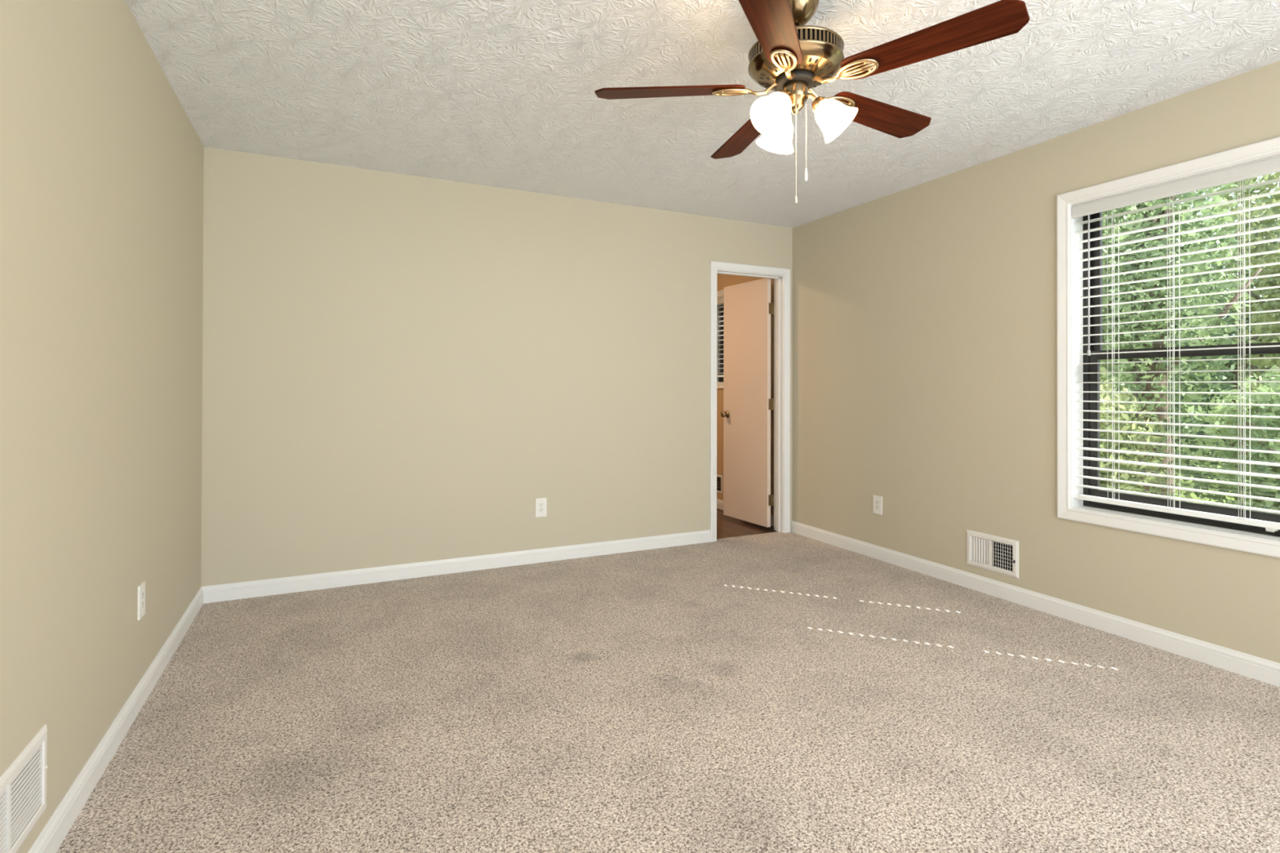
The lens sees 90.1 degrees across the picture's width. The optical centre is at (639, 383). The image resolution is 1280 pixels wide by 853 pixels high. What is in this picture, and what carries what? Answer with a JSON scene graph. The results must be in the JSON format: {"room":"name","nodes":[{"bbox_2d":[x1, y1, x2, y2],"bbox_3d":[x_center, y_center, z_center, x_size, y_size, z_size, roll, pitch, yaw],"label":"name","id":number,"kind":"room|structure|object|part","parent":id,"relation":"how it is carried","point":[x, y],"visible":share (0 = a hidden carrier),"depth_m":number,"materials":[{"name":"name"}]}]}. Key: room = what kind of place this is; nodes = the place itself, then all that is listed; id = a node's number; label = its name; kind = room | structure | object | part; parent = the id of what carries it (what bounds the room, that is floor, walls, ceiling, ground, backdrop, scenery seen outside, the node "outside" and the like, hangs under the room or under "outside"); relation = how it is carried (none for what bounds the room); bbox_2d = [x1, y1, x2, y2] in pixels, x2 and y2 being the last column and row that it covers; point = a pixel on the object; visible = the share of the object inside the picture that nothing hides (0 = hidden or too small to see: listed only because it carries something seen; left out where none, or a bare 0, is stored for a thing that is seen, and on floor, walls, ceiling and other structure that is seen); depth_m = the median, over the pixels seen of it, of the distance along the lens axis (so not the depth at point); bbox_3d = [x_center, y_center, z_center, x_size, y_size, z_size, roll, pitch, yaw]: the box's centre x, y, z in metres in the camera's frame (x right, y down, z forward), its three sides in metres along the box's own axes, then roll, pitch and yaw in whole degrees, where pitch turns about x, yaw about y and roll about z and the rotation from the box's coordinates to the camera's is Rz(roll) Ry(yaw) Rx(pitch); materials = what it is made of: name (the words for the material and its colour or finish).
{"room":"empty bedroom","nodes":[
{"label":"empty bedroom","id":0,"kind":"room"},
{"bbox_2d":[0,0,204,852],"bbox_3d":[-1.248,-0.048,1.037,0.100,2.460,5.453,0,0,-26],"label":"wall","id":1,"kind":"structure","parent":0,"point":[102,161],"depth_m":1.80,"materials":[{"name":"paint"}]},
{"bbox_2d":[0,724,47,852],"bbox_3d":[-1.397,0.930,1.347,0.110,0.206,0.408,0,0,-26],"label":"air vent","id":2,"kind":"object","parent":1,"relation":"in","point":[15,784],"visible":0.99,"depth_m":1.44,"materials":[{"name":"metal"}]},
{"bbox_2d":[27,586,203,852],"bbox_3d":[-1.175,1.118,1.004,0.013,0.088,5.338,0,0,-26],"label":"baseboard","id":3,"kind":"structure","parent":1,"relation":"attached to","point":[58,826],"depth_m":1.95,"materials":[{"name":"paint"}]},
{"bbox_2d":[137,580,145,620],"bbox_3d":[-1.814,0.790,2.325,0.007,0.122,0.075,0,0,-26],"label":"wall outlet","id":4,"kind":"object","parent":1,"relation":"attached to","point":[141,588],"visible":1,"depth_m":2.31,"materials":[{"name":"plastic"}]},
{"bbox_2d":[141,590,143,610],"bbox_3d":[-1.814,0.790,2.325,0.006,0.067,0.033,0,0,-26],"label":"receptacle","id":5,"kind":"object","parent":4,"relation":"attached to","point":[142,591],"depth_m":2.32,"materials":[{"name":"plastic"}]},
{"bbox_2d":[200,146,792,586],"bbox_3d":[-0.628,-0.029,4.300,4.053,2.460,0.115,0,0,-26],"label":"wall","id":6,"kind":"structure","parent":0,"point":[397,368],"depth_m":3.95,"materials":[{"name":"paint"}]},
{"bbox_2d":[201,529,710,603],"bbox_3d":[-0.907,1.136,4.089,3.178,0.088,0.013,0,0,-26],"label":"baseboard","id":7,"kind":"structure","parent":6,"relation":"attached to","point":[241,590],"depth_m":3.92,"materials":[{"name":"paint"}]},
{"bbox_2d":[535,497,546,517],"bbox_3d":[-0.653,0.820,4.216,0.075,0.122,0.007,0,0,-26],"label":"wall outlet","id":8,"kind":"object","parent":6,"relation":"attached to","point":[540,503],"visible":1,"depth_m":4.21,"materials":[{"name":"plastic"}]},
{"bbox_2d":[538,502,543,512],"bbox_3d":[-0.653,0.820,4.216,0.033,0.067,0.006,0,0,-26],"label":"receptacle","id":9,"kind":"object","parent":8,"relation":"attached to","point":[540,504],"depth_m":4.21,"materials":[{"name":"plastic"}]},
{"bbox_2d":[709,261,790,542],"bbox_3d":[0.839,0.136,4.997,0.746,2.105,0.132,0,0,-26],"label":"door frame","id":10,"kind":"structure","parent":6,"relation":"attached to","point":[781,277],"depth_m":5.09,"materials":[{"name":"paint"}]},
{"bbox_2d":[56,508,1279,852],"bbox_3d":[0.010,1.237,3.136,4.203,0.120,8.350,0,0,-26],"label":"floor","id":11,"kind":"structure","parent":0,"point":[772,692],"depth_m":2.20,"materials":[{"name":"carpet"}]},
{"bbox_2d":[125,0,1279,227],"bbox_3d":[0.017,-1.313,3.150,4.203,0.100,8.350,0,0,-26],"label":"ceiling","id":12,"kind":"structure","parent":0,"point":[495,93],"depth_m":2.70,"materials":[{"name":"white paint"}]},
{"bbox_2d":[594,0,1029,203],"bbox_3d":[0.535,-0.923,2.128,1.247,0.688,1.268,0,0,-26],"label":"ceiling fan","id":13,"kind":"object","parent":12,"relation":"hanging from","point":[789,57],"visible":1,"depth_m":2.01,"materials":[{"name":"brown wood"}]},
{"bbox_3d":[0.099,-0.973,2.129,0.495,0.006,0.138,0,12,5],"label":"fan blade","id":14,"kind":"part","parent":13,"relation":"part of","materials":[{"name":"brown wood"}]},
{"bbox_3d":[0.413,-0.970,2.498,0.138,0.006,0.495,-12,3,-13],"label":"fan blade","id":15,"kind":"part","parent":13,"relation":"part of","materials":[{"name":"brown wood"}]},
{"bbox_3d":[0.423,-0.856,2.001,0.138,0.140,0.132,0,0,-26],"label":"lamp shade","id":16,"kind":"part","parent":13,"relation":"part of","materials":[{"name":"white glass"}]},
{"bbox_3d":[0.353,-0.974,1.715,0.138,0.006,0.495,13,5,22],"label":"fan blade","id":17,"kind":"part","parent":13,"relation":"part of","materials":[{"name":"brown wood"}]},
{"bbox_3d":[0.480,-0.855,2.219,0.135,0.140,0.139,0,0,-26],"label":"lamp shade","id":18,"kind":"part","parent":13,"relation":"part of","materials":[{"name":"white glass"}]},
{"bbox_3d":[0.435,-0.874,2.019,0.057,0.061,0.048,0,0,-26],"label":"light bulb","id":19,"kind":"part","parent":13,"relation":"part of","materials":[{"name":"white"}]},
{"bbox_3d":[0.464,-0.916,2.045,0.070,0.066,0.057,0,0,-26],"label":"lamp arm","id":20,"kind":"part","parent":13,"relation":"part of","materials":[{"name":"gold metal"}]},
{"bbox_3d":[0.504,-0.749,2.059,0.004,0.294,0.003,0,0,-26],"label":"pull chain","id":21,"kind":"part","parent":13,"relation":"part of","materials":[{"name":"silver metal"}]},
{"bbox_3d":[0.540,-0.802,2.074,0.004,0.211,0.003,0,0,-26],"label":"pull chain","id":22,"kind":"part","parent":13,"relation":"part of","materials":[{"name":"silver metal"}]},
{"bbox_3d":[0.539,-0.679,2.073,0.009,0.044,0.009,0,0,-26],"label":"chain pull","id":23,"kind":"part","parent":13,"relation":"part of","materials":[{"name":"paint"}]},
{"bbox_3d":[0.578,-0.915,2.077,0.066,0.066,0.062,0,0,-26],"label":"lamp arm","id":24,"kind":"part","parent":13,"relation":"part of","materials":[{"name":"gold metal"}]},
{"bbox_3d":[0.640,-0.855,2.059,0.133,0.140,0.130,0,0,-26],"label":"lamp shade","id":25,"kind":"part","parent":13,"relation":"part of","materials":[{"name":"white glass"}]},
{"bbox_3d":[0.862,-0.970,2.312,0.495,0.006,0.138,0,-12,-31],"label":"fan blade","id":26,"kind":"part","parent":13,"relation":"part of","materials":[{"name":"brown wood"}]},
{"bbox_3d":[0.824,-0.973,1.829,0.495,0.006,0.138,0,-12,41],"label":"fan blade","id":27,"kind":"part","parent":13,"relation":"part of","materials":[{"name":"brown wood"}]},
{"bbox_2d":[716,273,773,526],"bbox_3d":[-0.269,0.037,6.057,2.179,2.570,2.854,0,0,-26],"label":"wall","id":28,"kind":"structure","parent":0,"point":[722,280],"depth_m":5.93,"materials":[{"name":"paint"}]},
{"bbox_2d":[716,474,722,493],"bbox_3d":[0.808,0.960,6.143,0.156,0.174,0.174,0,0,-26],"label":"air vent","id":29,"kind":"object","parent":28,"relation":"in","point":[717,475],"visible":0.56,"depth_m":6.06,"materials":[{"name":"metal"}]},
{"bbox_2d":[716,289,724,388],"bbox_3d":[0.912,-0.416,5.918,0.157,0.934,0.879,0,0,-26],"label":"window","id":30,"kind":"structure","parent":28,"relation":"in","point":[720,294],"depth_m":6.23,"materials":[{"name":"paint"}]},
{"bbox_2d":[716,297,724,377],"bbox_3d":[0.893,-0.440,5.909,0.068,0.757,0.745,0,0,-26],"label":"window blind","id":31,"kind":"object","parent":30,"relation":"attached to","point":[720,301],"visible":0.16,"depth_m":6.13,"materials":[{"name":"plastic"}]},
{"bbox_3d":[0.891,-0.790,5.910,0.064,0.057,0.745,0,0,-26],"label":"head rail","id":32,"kind":"part","parent":31,"relation":"part of","materials":[{"name":"plastic"}]},
{"bbox_3d":[0.960,-0.416,5.941,0.050,0.820,0.765,0,0,-26],"label":"frame","id":33,"kind":"part","parent":30,"relation":"part of","materials":[{"name":"metal"}]},
{"bbox_2d":[716,498,773,526],"bbox_3d":[0.578,1.152,6.438,0.013,0.088,2.697,0,0,-26],"label":"baseboard","id":34,"kind":"structure","parent":28,"relation":"attached to","point":[719,502],"depth_m":6.02,"materials":[{"name":"paint"}]},
{"bbox_2d":[720,278,773,527],"bbox_3d":[0.908,0.155,5.437,0.165,2.028,0.606,0,0,-29],"label":"door","id":35,"kind":"structure","parent":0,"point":[748,403],"depth_m":5.39,"materials":[{"name":"paint"}]},
{"bbox_3d":[0.746,0.272,5.622,0.065,0.064,0.064,0,0,-29],"label":"knob","id":36,"kind":"part","parent":35,"relation":"part of","materials":[{"name":"metal"}]},
{"bbox_2d":[791,60,1279,663],"bbox_3d":[2.437,-0.029,2.783,0.150,2.460,5.396,0,0,-26],"label":"wall","id":37,"kind":"structure","parent":0,"point":[924,315],"depth_m":3.63,"materials":[{"name":"paint"}]},
{"bbox_2d":[872,494,882,515],"bbox_3d":[1.606,0.822,4.316,0.007,0.122,0.075,0,0,-26],"label":"wall outlet","id":38,"kind":"object","parent":37,"relation":"attached to","point":[877,500],"visible":1,"depth_m":4.31,"materials":[{"name":"plastic"}]},
{"bbox_2d":[875,499,879,510],"bbox_3d":[1.606,0.822,4.316,0.006,0.067,0.033,0,0,-26],"label":"receptacle","id":39,"kind":"object","parent":38,"relation":"attached to","point":[877,501],"depth_m":4.32,"materials":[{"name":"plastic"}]},
{"bbox_2d":[966,529,1018,578],"bbox_3d":[2.027,0.951,3.601,0.168,0.202,0.314,0,0,-26],"label":"air vent","id":40,"kind":"object","parent":37,"relation":"in","point":[994,551],"visible":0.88,"depth_m":3.59,"materials":[{"name":"metal"}]},
{"bbox_2d":[791,520,1279,687],"bbox_3d":[2.373,1.136,2.715,0.013,0.088,5.338,0,0,-26],"label":"baseboard","id":41,"kind":"structure","parent":37,"relation":"attached to","point":[1245,664],"depth_m":3.15,"materials":[{"name":"paint"}]},
{"bbox_2d":[1056,136,1279,558],"bbox_3d":[2.458,-0.139,2.721,0.166,1.639,1.238,0,0,-26],"label":"window","id":42,"kind":"structure","parent":37,"relation":"in","point":[1264,541],"depth_m":3.18,"materials":[{"name":"paint"}]},
{"bbox_3d":[2.522,-0.508,2.753,0.020,0.773,1.064,0,0,-26],"label":"sash","id":43,"kind":"part","parent":42,"relation":"part of","materials":[{"name":"brown metal"}]},
{"bbox_2d":[1071,154,1279,529],"bbox_3d":[2.432,-0.160,2.710,0.074,1.472,1.103,0,0,-26],"label":"window blind","id":44,"kind":"object","parent":42,"relation":"attached to","point":[1268,165],"visible":1,"depth_m":2.82,"materials":[{"name":"plastic"}]},
{"bbox_3d":[2.270,-0.142,3.063,0.057,1.404,0.022,0,0,-26],"label":"ladder cord","id":45,"kind":"part","parent":44,"relation":"part of","materials":[{"name":"white fabric"}]},
{"bbox_3d":[2.376,-0.143,2.843,0.059,1.404,0.022,0,0,-26],"label":"ladder cord","id":46,"kind":"part","parent":44,"relation":"part of","materials":[{"name":"white fabric"}]},
{"bbox_3d":[2.438,0.566,2.708,0.052,0.020,1.093,0,0,-26],"label":"rail","id":47,"kind":"part","parent":44,"relation":"part of","materials":[{"name":"plastic"}]},
{"bbox_3d":[2.482,-0.144,2.623,0.059,1.404,0.018,0,0,-26],"label":"ladder cord","id":48,"kind":"part","parent":44,"relation":"part of","materials":[{"name":"white fabric"}]},
{"bbox_3d":[2.510,-0.139,2.746,0.051,1.525,1.124,0,0,-26],"label":"frame","id":49,"kind":"part","parent":42,"relation":"part of","materials":[{"name":"brown metal"}]},
{"bbox_3d":[2.499,0.220,2.739,0.020,0.770,1.064,0,0,-26],"label":"sash","id":50,"kind":"part","parent":42,"relation":"part of","materials":[{"name":"brown metal"}]},
{"label":"outside","id":51,"kind":"structure","parent":0,"visible":0},
{"bbox_2d":[1116,439,1249,506],"bbox_3d":[20.767,2.123,29.993,56.511,0.001,64.000,0,0,-26],"label":"ground","id":52,"kind":"structure","parent":51,"point":[1193,495],"depth_m":12.24,"materials":[{"name":"green plant"}]},
{"bbox_2d":[1099,204,1171,403],"bbox_3d":[7.644,-1.297,11.380,3.025,6.592,3.137,0,0,-26],"label":"broadleaf tree","id":53,"kind":"object","parent":52,"relation":"on","point":[1166,323],"visible":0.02,"depth_m":10.56,"materials":[{"name":"green plant"}]},
{"bbox_2d":[1099,367,1192,502],"bbox_3d":[4.105,0.904,5.910,1.655,2.295,1.595,0,0,-26],"label":"bush","id":54,"kind":"object","parent":52,"relation":"on","point":[1123,397],"visible":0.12,"depth_m":5.59,"materials":[{"name":"green plant"}]},
{"bbox_2d":[1099,182,1262,499],"bbox_3d":[5.738,-0.902,7.432,2.356,5.760,2.210,0,0,-26],"label":"broadleaf tree","id":55,"kind":"object","parent":52,"relation":"on","point":[1184,269],"visible":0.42,"depth_m":6.88,"materials":[{"name":"green plant"}]},
{"bbox_2d":[1102,176,1279,488],"bbox_3d":[11.472,-1.054,12.186,3.944,6.579,3.979,0,0,-4],"label":"broadleaf tree","id":56,"kind":"object","parent":52,"relation":"on","point":[1231,364],"visible":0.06,"depth_m":11.90,"materials":[{"name":"green plant"}]},
{"bbox_2d":[1103,325,1279,465],"bbox_3d":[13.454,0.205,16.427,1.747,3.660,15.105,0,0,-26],"label":"tree","id":57,"kind":"object","parent":52,"relation":"on","point":[1211,395],"visible":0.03,"depth_m":15.26,"materials":[{"name":"green plant"}]},
{"bbox_2d":[1170,365,1279,514],"bbox_3d":[4.852,0.794,4.491,1.724,2.362,1.249,0,0,24],"label":"bush","id":58,"kind":"object","parent":52,"relation":"on","point":[1259,398],"visible":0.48,"depth_m":4.68,"materials":[{"name":"green plant"}]},
{"bbox_2d":[1209,171,1279,450],"bbox_3d":[9.319,-0.978,8.095,3.004,6.533,3.169,0,0,-26],"label":"broadleaf tree","id":59,"kind":"object","parent":52,"relation":"on","point":[1269,317],"visible":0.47,"depth_m":8.60,"materials":[{"name":"green plant"}]}
]}

